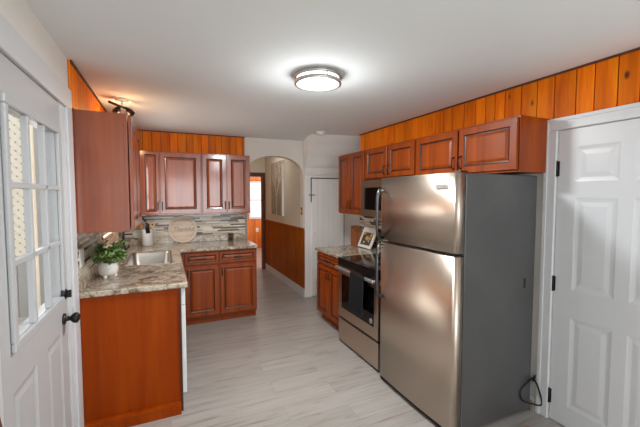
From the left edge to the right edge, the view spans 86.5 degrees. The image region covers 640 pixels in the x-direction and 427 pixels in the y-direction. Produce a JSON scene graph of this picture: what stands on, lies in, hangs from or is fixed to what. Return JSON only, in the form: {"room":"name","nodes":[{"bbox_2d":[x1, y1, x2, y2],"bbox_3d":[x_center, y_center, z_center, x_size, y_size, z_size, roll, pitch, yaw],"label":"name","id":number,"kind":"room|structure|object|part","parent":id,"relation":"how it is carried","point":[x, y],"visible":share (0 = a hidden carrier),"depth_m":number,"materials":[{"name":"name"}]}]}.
{"room":"kitchen","nodes":[
{"label":"kitchen","id":0,"kind":"room"},
{"bbox_2d":[0,0,115,424],"bbox_3d":[-0.983,0.333,0.853,0.073,2.410,7.731,-1,3,-24],"label":"wall","id":1,"kind":"structure","parent":0,"point":[17,13],"depth_m":1.77,"materials":[{"name":"paint"}]},
{"bbox_2d":[0,53,79,426],"bbox_3d":[-1.256,0.453,1.554,0.118,2.092,0.840,-1,3,-24],"label":"door","id":2,"kind":"structure","parent":1,"relation":"in","point":[34,352],"depth_m":1.45,"materials":[{"name":"grey paint"}]},
{"bbox_3d":[-1.264,0.025,1.536,0.016,0.945,0.695,-1,3,-24],"label":"glazing frame","id":3,"kind":"part","parent":2,"relation":"part of","materials":[{"name":"grey paint"}]},
{"bbox_3d":[-1.378,0.580,1.885,0.072,0.060,0.060,-1,3,-24],"label":"knob","id":4,"kind":"part","parent":2,"relation":"part of","materials":[{"name":"black metal"}]},
{"bbox_2d":[0,13,83,426],"bbox_3d":[-1.252,0.393,1.536,0.022,2.216,1.290,-1,3,-24],"label":"trim","id":5,"kind":"structure","parent":1,"relation":"attached to","point":[13,45],"depth_m":1.98,"materials":[{"name":"white paint"}]},
{"bbox_2d":[70,60,106,111],"bbox_3d":[-2.001,-0.987,3.132,0.008,0.017,2.325,-1,3,-24],"label":"trim","id":6,"kind":"structure","parent":1,"relation":"attached to","point":[71,61],"depth_m":2.47,"materials":[{"name":"brown wood"}]},
{"bbox_2d":[77,232,120,277],"bbox_3d":[-2.023,0.215,3.214,0.008,0.292,2.285,-1,3,-24],"label":"tiled wall","id":7,"kind":"structure","parent":1,"relation":"attached to","point":[88,241],"depth_m":2.42,"materials":[{"name":"tile"}]},
{"bbox_2d":[79,248,83,267],"bbox_3d":[-1.574,0.293,2.248,0.008,0.120,0.120,-1,3,-24],"label":"outlet plate","id":8,"kind":"object","parent":7,"relation":"attached to","point":[81,251],"visible":1,"depth_m":2.23,"materials":[{"name":"white plastic"}]},
{"bbox_2d":[72,109,141,233],"bbox_3d":[-1.545,-0.282,2.534,0.326,0.771,0.780,-1,3,-24],"label":"upper cabinet","id":9,"kind":"object","parent":1,"relation":"attached to","point":[106,145],"visible":0.92,"depth_m":2.18,"materials":[{"name":"brown wood"}]},
{"bbox_3d":[-1.324,-0.276,2.418,0.020,0.745,0.362,-1,3,-24],"label":"door","id":10,"kind":"part","parent":9,"relation":"part of","materials":[{"name":"brown wood"}]},
{"bbox_3d":[-1.478,-0.295,2.758,0.020,0.745,0.362,-1,3,-24],"label":"door","id":11,"kind":"part","parent":9,"relation":"part of","materials":[{"name":"brown wood"}]},
{"bbox_2d":[100,232,121,247],"bbox_3d":[-2.132,-0.127,3.401,0.120,0.945,1.160,-1,3,-24],"label":"window","id":12,"kind":"structure","parent":1,"relation":"in","point":[110,236],"depth_m":3.54,"materials":[{"name":"glass"}]},
{"bbox_3d":[-2.132,0.311,3.425,0.120,0.069,1.160,-1,3,-24],"label":"sill","id":13,"kind":"part","parent":12,"relation":"part of","materials":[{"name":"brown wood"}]},
{"bbox_2d":[121,131,302,238],"bbox_3d":[-0.920,0.108,5.036,3.527,2.410,0.132,-1,3,-24],"label":"wall","id":14,"kind":"structure","parent":0,"point":[149,141],"depth_m":4.74,"materials":[{"name":"brown wood"}]},
{"bbox_2d":[140,151,201,214],"bbox_3d":[-1.987,-0.374,4.258,0.929,0.771,0.348,-1,3,-24],"label":"upper cabinet","id":15,"kind":"object","parent":14,"relation":"attached to","point":[170,181],"visible":0.82,"depth_m":4.17,"materials":[{"name":"brown wood"}]},
{"bbox_3d":[-2.036,-0.366,4.092,0.178,0.745,0.020,-1,3,-24],"label":"door","id":16,"kind":"part","parent":15,"relation":"part of","materials":[{"name":"brown wood"}]},
{"bbox_3d":[-1.731,-0.373,4.231,0.464,0.745,0.020,-1,3,-24],"label":"door","id":17,"kind":"part","parent":15,"relation":"part of","materials":[{"name":"brown wood"}]},
{"bbox_2d":[121,213,244,238],"bbox_3d":[-1.785,0.151,4.581,1.549,0.312,0.008,-1,3,-24],"label":"tiled wall","id":18,"kind":"structure","parent":14,"relation":"attached to","point":[227,223],"depth_m":4.66,"materials":[{"name":"tile"}]},
{"bbox_2d":[137,129,244,137],"bbox_3d":[-1.772,-1.062,4.508,1.541,0.013,0.008,-1,3,-24],"label":"trim","id":19,"kind":"structure","parent":14,"relation":"attached to","point":[137,129],"depth_m":4.51,"materials":[{"name":"brown wood"}]},
{"bbox_2d":[201,153,249,213],"bbox_3d":[-1.279,-0.391,4.578,0.620,0.771,0.348,-1,3,-24],"label":"upper cabinet","id":20,"kind":"object","parent":14,"relation":"attached to","point":[225,179],"visible":0.91,"depth_m":4.45,"materials":[{"name":"brown wood"}]},
{"bbox_3d":[-1.363,-0.383,4.397,0.298,0.745,0.020,-1,3,-24],"label":"door","id":21,"kind":"part","parent":20,"relation":"part of","materials":[{"name":"brown wood"}]},
{"bbox_3d":[-1.083,-0.389,4.524,0.296,0.745,0.020,-1,3,-24],"label":"door","id":22,"kind":"part","parent":20,"relation":"part of","materials":[{"name":"brown wood"}]},
{"bbox_2d":[245,213,246,238],"bbox_3d":[-1.065,0.648,4.933,0.025,1.343,0.012,-1,3,-24],"label":"trim","id":23,"kind":"structure","parent":14,"relation":"attached to","point":[245,213],"depth_m":4.90,"materials":[{"name":"grey"}]},
{"bbox_2d":[247,180,260,247],"bbox_3d":[-2.738,-0.147,9.799,3.500,2.410,0.100,-1,3,-24],"label":"wall","id":24,"kind":"structure","parent":0,"point":[253,236],"depth_m":10.13,"materials":[{"name":"brown wood"}]},
{"bbox_2d":[249,181,260,218],"bbox_3d":[-1.827,-0.402,10.161,0.630,1.120,0.090,-1,3,-24],"label":"window","id":25,"kind":"structure","parent":24,"relation":"in","point":[250,217],"depth_m":10.06,"materials":[{"name":"white paint"}]},
{"bbox_2d":[250,177,260,180],"bbox_3d":[-1.800,-1.048,10.081,0.720,0.140,0.065,-1,3,-24],"label":"window valance","id":26,"kind":"object","parent":24,"relation":"attached to","point":[251,178],"visible":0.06,"depth_m":10.01,"materials":[{"name":"brown wood"}]},
{"bbox_2d":[250,157,264,172],"bbox_3d":[-1.638,-0.003,7.118,1.186,2.410,0.100,-1,3,-24],"label":"wall","id":27,"kind":"structure","parent":0,"point":[258,165],"depth_m":7.17,"materials":[{"name":"beige paint"}]},
{"bbox_2d":[250,172,265,268],"bbox_3d":[-1.590,0.171,7.135,0.880,2.060,0.125,-1,3,-24],"label":"trim","id":28,"kind":"structure","parent":27,"relation":"attached to","point":[252,174],"depth_m":7.25,"materials":[{"name":"brown wood"}]},
{"bbox_2d":[265,157,304,288],"bbox_3d":[-0.662,0.043,6.266,0.112,2.410,2.260,-1,3,-24],"label":"wall","id":29,"kind":"structure","parent":0,"point":[285,246],"depth_m":5.95,"materials":[{"name":"brown wood"}]},
{"bbox_2d":[271,160,284,215],"bbox_3d":[-0.767,-0.536,6.303,0.047,1.141,0.915,-1,3,-24],"label":"print","id":30,"kind":"object","parent":29,"relation":"attached to","point":[277,168],"visible":0.99,"depth_m":6.28,"materials":[{"name":"white"}]},
{"bbox_2d":[265,263,304,296],"bbox_3d":[-0.703,1.183,6.289,0.018,0.130,2.235,-1,3,-24],"label":"baseboard","id":31,"kind":"structure","parent":29,"relation":"attached to","point":[287,281],"depth_m":6.03,"materials":[{"name":"white paint"}]},
{"bbox_2d":[265,219,304,230],"bbox_3d":[-0.708,0.191,6.237,0.026,0.034,2.230,-1,3,-24],"label":"trim","id":32,"kind":"structure","parent":29,"relation":"attached to","point":[283,224],"depth_m":5.93,"materials":[{"name":"brown wood"}]},
{"bbox_2d":[303,134,359,296],"bbox_3d":[0.339,0.106,5.086,1.193,2.410,0.840,-1,3,-24],"label":"wall","id":33,"kind":"structure","parent":0,"point":[321,154],"depth_m":5.19,"materials":[{"name":"white paint"}]},
{"bbox_2d":[311,178,343,295],"bbox_3d":[0.112,0.366,5.363,0.620,1.845,0.030,-1,3,-24],"label":"door","id":34,"kind":"structure","parent":33,"relation":"in","point":[327,222],"depth_m":5.33,"materials":[{"name":"white paint"}]},
{"bbox_2d":[25,0,639,140],"bbox_3d":[-0.319,-1.098,3.920,4.100,0.120,13.100,-1,3,-24],"label":"ceiling","id":35,"kind":"structure","parent":0,"point":[212,67],"depth_m":1.97,"materials":[{"name":"paint"}]},
{"bbox_2d":[108,97,134,116],"bbox_3d":[-1.716,-0.917,2.927,0.114,0.135,0.231,2,4,36],"label":"track light","id":36,"kind":"object","parent":35,"relation":"attached to","point":[117,109],"visible":0.92,"depth_m":2.91,"materials":[{"name":"black metal"}]},
{"bbox_2d":[294,67,340,91],"bbox_3d":[-0.015,-0.919,2.345,0.324,0.062,0.324,-1,3,-24],"label":"ceiling light","id":37,"kind":"object","parent":35,"relation":"attached to","point":[312,79],"visible":1,"depth_m":2.27,"materials":[{"name":"white glass"}]},
{"bbox_2d":[316,131,325,135],"bbox_3d":[0.018,-1.042,4.439,0.132,0.046,0.132,-1,3,-24],"label":"smoke detector","id":38,"kind":"object","parent":35,"relation":"attached to","point":[321,133],"visible":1,"depth_m":4.40,"materials":[{"name":"white plastic"}]},
{"bbox_2d":[131,248,564,426],"bbox_3d":[-0.319,1.428,4.055,4.100,0.120,13.100,-1,3,-24],"label":"floor","id":39,"kind":"structure","parent":0,"point":[284,364],"depth_m":2.96,"materials":[{"name":"grey wood"}]},
{"bbox_2d":[80,288,183,426],"bbox_3d":[-1.279,1.002,2.347,0.610,0.912,0.068,-1,3,-24],"label":"cabinet end panel","id":40,"kind":"object","parent":39,"relation":"on","point":[132,359],"visible":0.89,"depth_m":2.35,"materials":[{"name":"brown wood"}]},
{"bbox_2d":[181,288,186,392],"bbox_3d":[-1.382,0.989,2.669,0.590,0.904,0.600,-1,3,-24],"label":"dishwasher","id":41,"kind":"object","parent":39,"relation":"on","point":[183,310],"visible":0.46,"depth_m":2.51,"materials":[{"name":"white metal"}]},
{"bbox_3d":[-1.127,0.593,2.764,0.030,0.125,0.596,-1,3,-24],"label":"control panel","id":42,"kind":"part","parent":41,"relation":"part of","materials":[{"name":"white plastic"}]},
{"bbox_2d":[180,248,256,324],"bbox_3d":[-1.350,0.889,4.458,0.928,0.912,0.624,-1,3,-24],"label":"base cabinet","id":43,"kind":"object","parent":39,"relation":"on","point":[222,284],"visible":0.8,"depth_m":4.21,"materials":[{"name":"brown wood"}]},
{"bbox_2d":[79,234,256,298],"bbox_3d":[-1.310,0.411,3.557,1.579,0.136,2.287,-1,3,-24],"label":"countertop","id":44,"kind":"structure","parent":43,"relation":"on","point":[154,277],"depth_m":2.78,"materials":[{"name":"stone"}]},
{"bbox_2d":[91,237,127,278],"bbox_3d":[-1.608,0.337,2.629,0.228,0.307,0.441,-1,3,-24],"label":"potted plant","id":45,"kind":"object","parent":44,"relation":"on","point":[108,258],"visible":1,"depth_m":2.56,"materials":[{"name":"green plant"}]},
{"bbox_3d":[-1.628,0.423,2.615,0.138,0.108,0.138,-1,3,-24],"label":"pot","id":46,"kind":"part","parent":45,"relation":"part of","materials":[{"name":"white ceramic"}]},
{"bbox_2d":[122,217,149,253],"bbox_3d":[-1.949,0.226,3.574,0.290,0.427,0.111,-1,3,-14],"label":"faucet","id":47,"kind":"object","parent":44,"relation":"on","point":[146,224],"visible":0.34,"depth_m":3.61,"materials":[{"name":"black metal"}]},
{"bbox_3d":[-1.964,0.175,3.597,0.238,0.328,0.029,-1,3,-17],"label":"spout","id":48,"kind":"part","parent":47,"relation":"part of","materials":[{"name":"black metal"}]},
{"bbox_2d":[123,250,171,265],"bbox_3d":[-1.723,0.533,3.452,0.405,0.182,0.790,-1,3,-24],"label":"sink","id":49,"kind":"object","parent":44,"relation":"in","point":[151,257],"visible":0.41,"depth_m":3.76,"materials":[{"name":"silver metal"}]},
{"bbox_2d":[142,229,153,245],"bbox_3d":[-2.170,0.299,4.281,0.132,0.205,0.132,-1,3,-24],"label":"utensil crock","id":50,"kind":"object","parent":44,"relation":"on","point":[147,239],"visible":0.8,"depth_m":4.23,"materials":[{"name":"white ceramic"}]},
{"bbox_2d":[168,216,196,242],"bbox_3d":[-1.821,0.210,4.518,0.356,0.356,0.053,-1,3,-24],"label":"round sign","id":51,"kind":"object","parent":44,"relation":"on","point":[182,229],"visible":1,"depth_m":4.51,"materials":[{"name":"brown wood"}]},
{"bbox_3d":[-1.427,0.547,4.110,0.385,0.137,0.020,-1,3,-24],"label":"drawer","id":52,"kind":"part","parent":43,"relation":"part of","materials":[{"name":"brown wood"}]},
{"bbox_3d":[-1.427,0.941,4.131,0.385,0.620,0.020,-1,3,-24],"label":"door","id":53,"kind":"part","parent":43,"relation":"part of","materials":[{"name":"brown wood"}]},
{"bbox_3d":[-1.032,0.538,4.289,0.452,0.137,0.020,-1,3,-24],"label":"drawer","id":54,"kind":"part","parent":43,"relation":"part of","materials":[{"name":"brown wood"}]},
{"bbox_3d":[-1.032,0.932,4.310,0.452,0.620,0.020,-1,3,-24],"label":"door","id":55,"kind":"part","parent":43,"relation":"part of","materials":[{"name":"brown wood"}]},
{"bbox_2d":[317,251,340,328],"bbox_3d":[0.400,0.922,4.193,0.714,0.874,0.730,-1,3,-24],"label":"base cabinet","id":56,"kind":"object","parent":39,"relation":"on","point":[327,274],"visible":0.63,"depth_m":4.08,"materials":[{"name":"brown wood"}]},
{"bbox_3d":[0.040,0.944,4.229,0.020,0.604,0.346,-1,3,-24],"label":"door","id":57,"kind":"part","parent":56,"relation":"part of","materials":[{"name":"brown wood"}]},
{"bbox_3d":[0.115,0.570,4.044,0.020,0.125,0.706,-1,3,-24],"label":"drawer","id":58,"kind":"part","parent":56,"relation":"part of","materials":[{"name":"brown wood"}]},
{"bbox_3d":[0.189,0.962,3.901,0.020,0.604,0.346,-1,3,-24],"label":"door","id":59,"kind":"part","parent":56,"relation":"part of","materials":[{"name":"brown wood"}]},
{"bbox_2d":[315,245,380,257],"bbox_3d":[0.415,0.465,4.182,0.711,0.038,0.751,-1,3,-24],"label":"countertop","id":60,"kind":"structure","parent":56,"relation":"on","point":[345,250],"depth_m":4.12,"materials":[{"name":"stone"}]},
{"bbox_2d":[351,225,362,245],"bbox_3d":[0.496,0.295,4.535,0.120,0.262,0.150,-1,3,-24],"label":"wooden block","id":61,"kind":"object","parent":60,"relation":"on","point":[356,231],"visible":0.69,"depth_m":4.49,"materials":[{"name":"brown wood"}]},
{"bbox_2d":[357,227,375,249],"bbox_3d":[0.605,0.308,4.321,0.126,0.252,0.300,-1,3,-24],"label":"framed print","id":62,"kind":"object","parent":60,"relation":"on","point":[367,238],"visible":0.91,"depth_m":4.31,"materials":[{"name":"white paper"}]},
{"bbox_2d":[335,253,380,369],"bbox_3d":[0.668,0.921,3.481,0.794,0.894,0.762,-1,3,-24],"label":"range","id":63,"kind":"object","parent":39,"relation":"on","point":[362,335],"visible":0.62,"depth_m":3.27,"materials":[{"name":"silver metal"}]},
{"bbox_3d":[0.332,0.585,3.310,0.056,0.032,0.724,-1,3,-24],"label":"oven handle","id":64,"kind":"part","parent":63,"relation":"part of","materials":[{"name":"silver metal"}]},
{"bbox_2d":[349,271,366,317],"bbox_3d":[0.357,0.760,3.216,0.048,0.380,0.258,-1,3,-24],"label":"dish towel","id":65,"kind":"object","parent":63,"relation":"hanging from","point":[357,284],"visible":0.97,"depth_m":3.19,"materials":[{"name":"black fabric"}]},
{"bbox_2d":[337,253,380,271],"bbox_3d":[0.685,0.479,3.465,0.755,0.010,0.762,-1,3,-24],"label":"glass cooktop","id":66,"kind":"object","parent":63,"relation":"in","point":[366,262],"depth_m":3.44,"materials":[{"name":"black glass"}]},
{"bbox_3d":[0.368,1.256,3.363,0.022,0.238,0.754,-1,3,-24],"label":"storage drawer","id":67,"kind":"part","parent":63,"relation":"part of","materials":[{"name":"silver metal"}]},
{"bbox_3d":[0.365,0.530,3.322,0.028,0.075,0.758,-1,3,-24],"label":"control panel","id":68,"kind":"part","parent":63,"relation":"part of","materials":[{"name":"black plastic"}]},
{"bbox_3d":[0.368,0.863,3.341,0.022,0.500,0.754,-1,3,-24],"label":"oven door","id":69,"kind":"part","parent":63,"relation":"part of","materials":[{"name":"silver metal"}]},
{"bbox_2d":[375,170,536,426],"bbox_3d":[0.990,0.573,2.653,0.836,1.736,0.832,-1,3,-24],"label":"refrigerator","id":70,"kind":"object","parent":39,"relation":"on","point":[458,254],"visible":1,"depth_m":2.32,"materials":[{"name":"silver metal"}]},
{"bbox_3d":[0.491,0.003,2.797,0.072,0.420,0.031,-1,3,-24],"label":"handle","id":71,"kind":"part","parent":70,"relation":"part of","materials":[{"name":"grey metal"}]},
{"bbox_3d":[0.700,-0.021,2.489,0.072,0.508,0.832,-1,3,-24],"label":"freezer door","id":72,"kind":"part","parent":70,"relation":"part of","materials":[{"name":"silver metal"}]},
{"bbox_2d":[519,375,541,405],"bbox_3d":[1.509,1.285,2.432,0.180,0.209,0.063,-1,3,-24],"label":"power cord","id":73,"kind":"object","parent":39,"relation":"on","point":[532,378],"visible":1,"depth_m":2.44,"materials":[{"name":"black rubber"}]},
{"bbox_2d":[529,400,534,411],"bbox_3d":[1.559,1.413,2.499,0.020,0.074,0.026,-1,3,-24],"label":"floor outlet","id":74,"kind":"object","parent":39,"relation":"on","point":[532,407],"visible":0.98,"depth_m":2.49,"materials":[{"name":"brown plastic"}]},
{"bbox_2d":[360,50,639,417],"bbox_3d":[2.082,0.264,2.130,0.662,2.410,7.530,-1,3,-24],"label":"wall","id":75,"kind":"structure","parent":0,"point":[613,82],"depth_m":2.44,"materials":[{"name":"brown wood"}]},
{"bbox_2d":[338,150,365,214],"bbox_3d":[0.512,-0.379,4.359,0.352,0.771,0.668,-1,3,-24],"label":"upper cabinet","id":76,"kind":"object","parent":75,"relation":"attached to","point":[352,165],"visible":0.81,"depth_m":4.28,"materials":[{"name":"brown wood"}]},
{"bbox_3d":[0.324,-0.385,4.454,0.020,0.747,0.315,-1,3,-24],"label":"door","id":77,"kind":"part","parent":76,"relation":"part of","materials":[{"name":"brown wood"}]},
{"bbox_3d":[0.459,-0.368,4.155,0.020,0.747,0.315,-1,3,-24],"label":"door","id":78,"kind":"part","parent":76,"relation":"part of","materials":[{"name":"brown wood"}]},
{"bbox_2d":[360,215,387,248],"bbox_3d":[0.890,0.242,3.977,0.008,0.428,1.635,-1,3,-24],"label":"tiled wall","id":79,"kind":"structure","parent":75,"relation":"attached to","point":[370,222],"depth_m":4.42,"materials":[{"name":"tile"}]},
{"bbox_2d":[365,138,416,179],"bbox_3d":[0.834,-0.551,3.639,0.352,0.352,0.884,-1,3,-24],"label":"upper cabinet","id":80,"kind":"object","parent":75,"relation":"attached to","point":[396,159],"visible":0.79,"depth_m":3.51,"materials":[{"name":"brown wood"}]},
{"bbox_2d":[361,179,381,217],"bbox_3d":[0.782,-0.161,3.651,0.428,0.420,0.760,-1,3,-24],"label":"microwave","id":81,"kind":"object","parent":80,"relation":"attached to","point":[369,188],"visible":0.19,"depth_m":3.74,"materials":[{"name":"silver metal"}]},
{"bbox_3d":[0.623,-0.558,3.783,0.020,0.324,0.418,-1,3,-24],"label":"door","id":82,"kind":"part","parent":80,"relation":"part of","materials":[{"name":"brown wood"}]},
{"bbox_3d":[0.804,-0.537,3.385,0.020,0.324,0.418,-1,3,-24],"label":"door","id":83,"kind":"part","parent":80,"relation":"part of","materials":[{"name":"brown wood"}]},
{"bbox_2d":[416,115,548,174],"bbox_3d":[1.228,-0.493,2.770,0.352,0.374,1.022,-1,3,-24],"label":"upper cabinet","id":84,"kind":"object","parent":75,"relation":"attached to","point":[516,145],"visible":0.88,"depth_m":2.46,"materials":[{"name":"brown wood"}]},
{"bbox_3d":[1.003,-0.503,2.946,0.020,0.344,0.488,-1,3,-24],"label":"door","id":85,"kind":"part","parent":84,"relation":"part of","materials":[{"name":"brown wood"}]},
{"bbox_3d":[1.212,-0.479,2.485,0.020,0.344,0.492,-1,3,-24],"label":"door","id":86,"kind":"part","parent":84,"relation":"part of","materials":[{"name":"brown wood"}]},
{"bbox_2d":[359,47,639,135],"bbox_3d":[1.337,-0.976,2.891,0.010,0.012,3.850,-1,3,-24],"label":"trim","id":87,"kind":"structure","parent":75,"relation":"attached to","point":[638,48],"depth_m":2.48,"materials":[{"name":"brown wood"}]},
{"bbox_2d":[529,394,535,410],"bbox_3d":[1.409,1.381,2.883,0.016,0.100,0.855,-1,3,-24],"label":"baseboard","id":88,"kind":"structure","parent":75,"relation":"attached to","point":[532,397],"depth_m":2.51,"materials":[{"name":"white paint"}]},
{"bbox_2d":[535,102,639,417],"bbox_3d":[1.778,0.424,2.012,0.020,2.104,0.930,-1,3,-24],"label":"trim","id":89,"kind":"structure","parent":75,"relation":"attached to","point":[629,113],"depth_m":2.36,"materials":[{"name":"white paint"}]},
{"bbox_2d":[548,118,639,426],"bbox_3d":[1.767,0.463,2.014,0.112,2.010,0.769,-1,3,-24],"label":"door","id":90,"kind":"structure","parent":75,"relation":"in","point":[595,374],"depth_m":2.13,"materials":[{"name":"white paint"}]},
{"label":"outside","id":91,"kind":"structure","parent":0,"visible":0},
{"bbox_2d":[18,317,27,324],"bbox_3d":[-6.060,1.682,1.737,8.320,0.120,16.000,-1,3,-24],"label":"ground","id":92,"kind":"structure","parent":91,"point":[20,320],"depth_m":4.70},
{"bbox_2d":[8,114,25,256],"bbox_3d":[-3.124,0.157,3.428,0.390,2.745,0.040,-1,3,-24],"label":"lattice","id":93,"kind":"object","parent":92,"relation":"on","point":[13,120],"visible":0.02,"depth_m":3.43,"materials":[{"name":"beige paint"}]},
{"bbox_2d":[29,125,40,307],"bbox_3d":[-2.688,0.178,3.171,0.070,2.730,0.070,-1,3,-24],"label":"porch post","id":94,"kind":"object","parent":92,"relation":"on","point":[30,126],"visible":0.04,"depth_m":3.17,"materials":[{"name":"beige paint"}]},
{"bbox_2d":[9,116,108,317],"bbox_3d":[-4.558,-0.045,4.542,3.445,3.030,0.030,-1,3,-24],"label":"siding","id":95,"kind":"object","parent":92,"relation":"on","point":[21,269],"visible":0.04,"depth_m":4.77,"materials":[{"name":"grey"}]}
]}

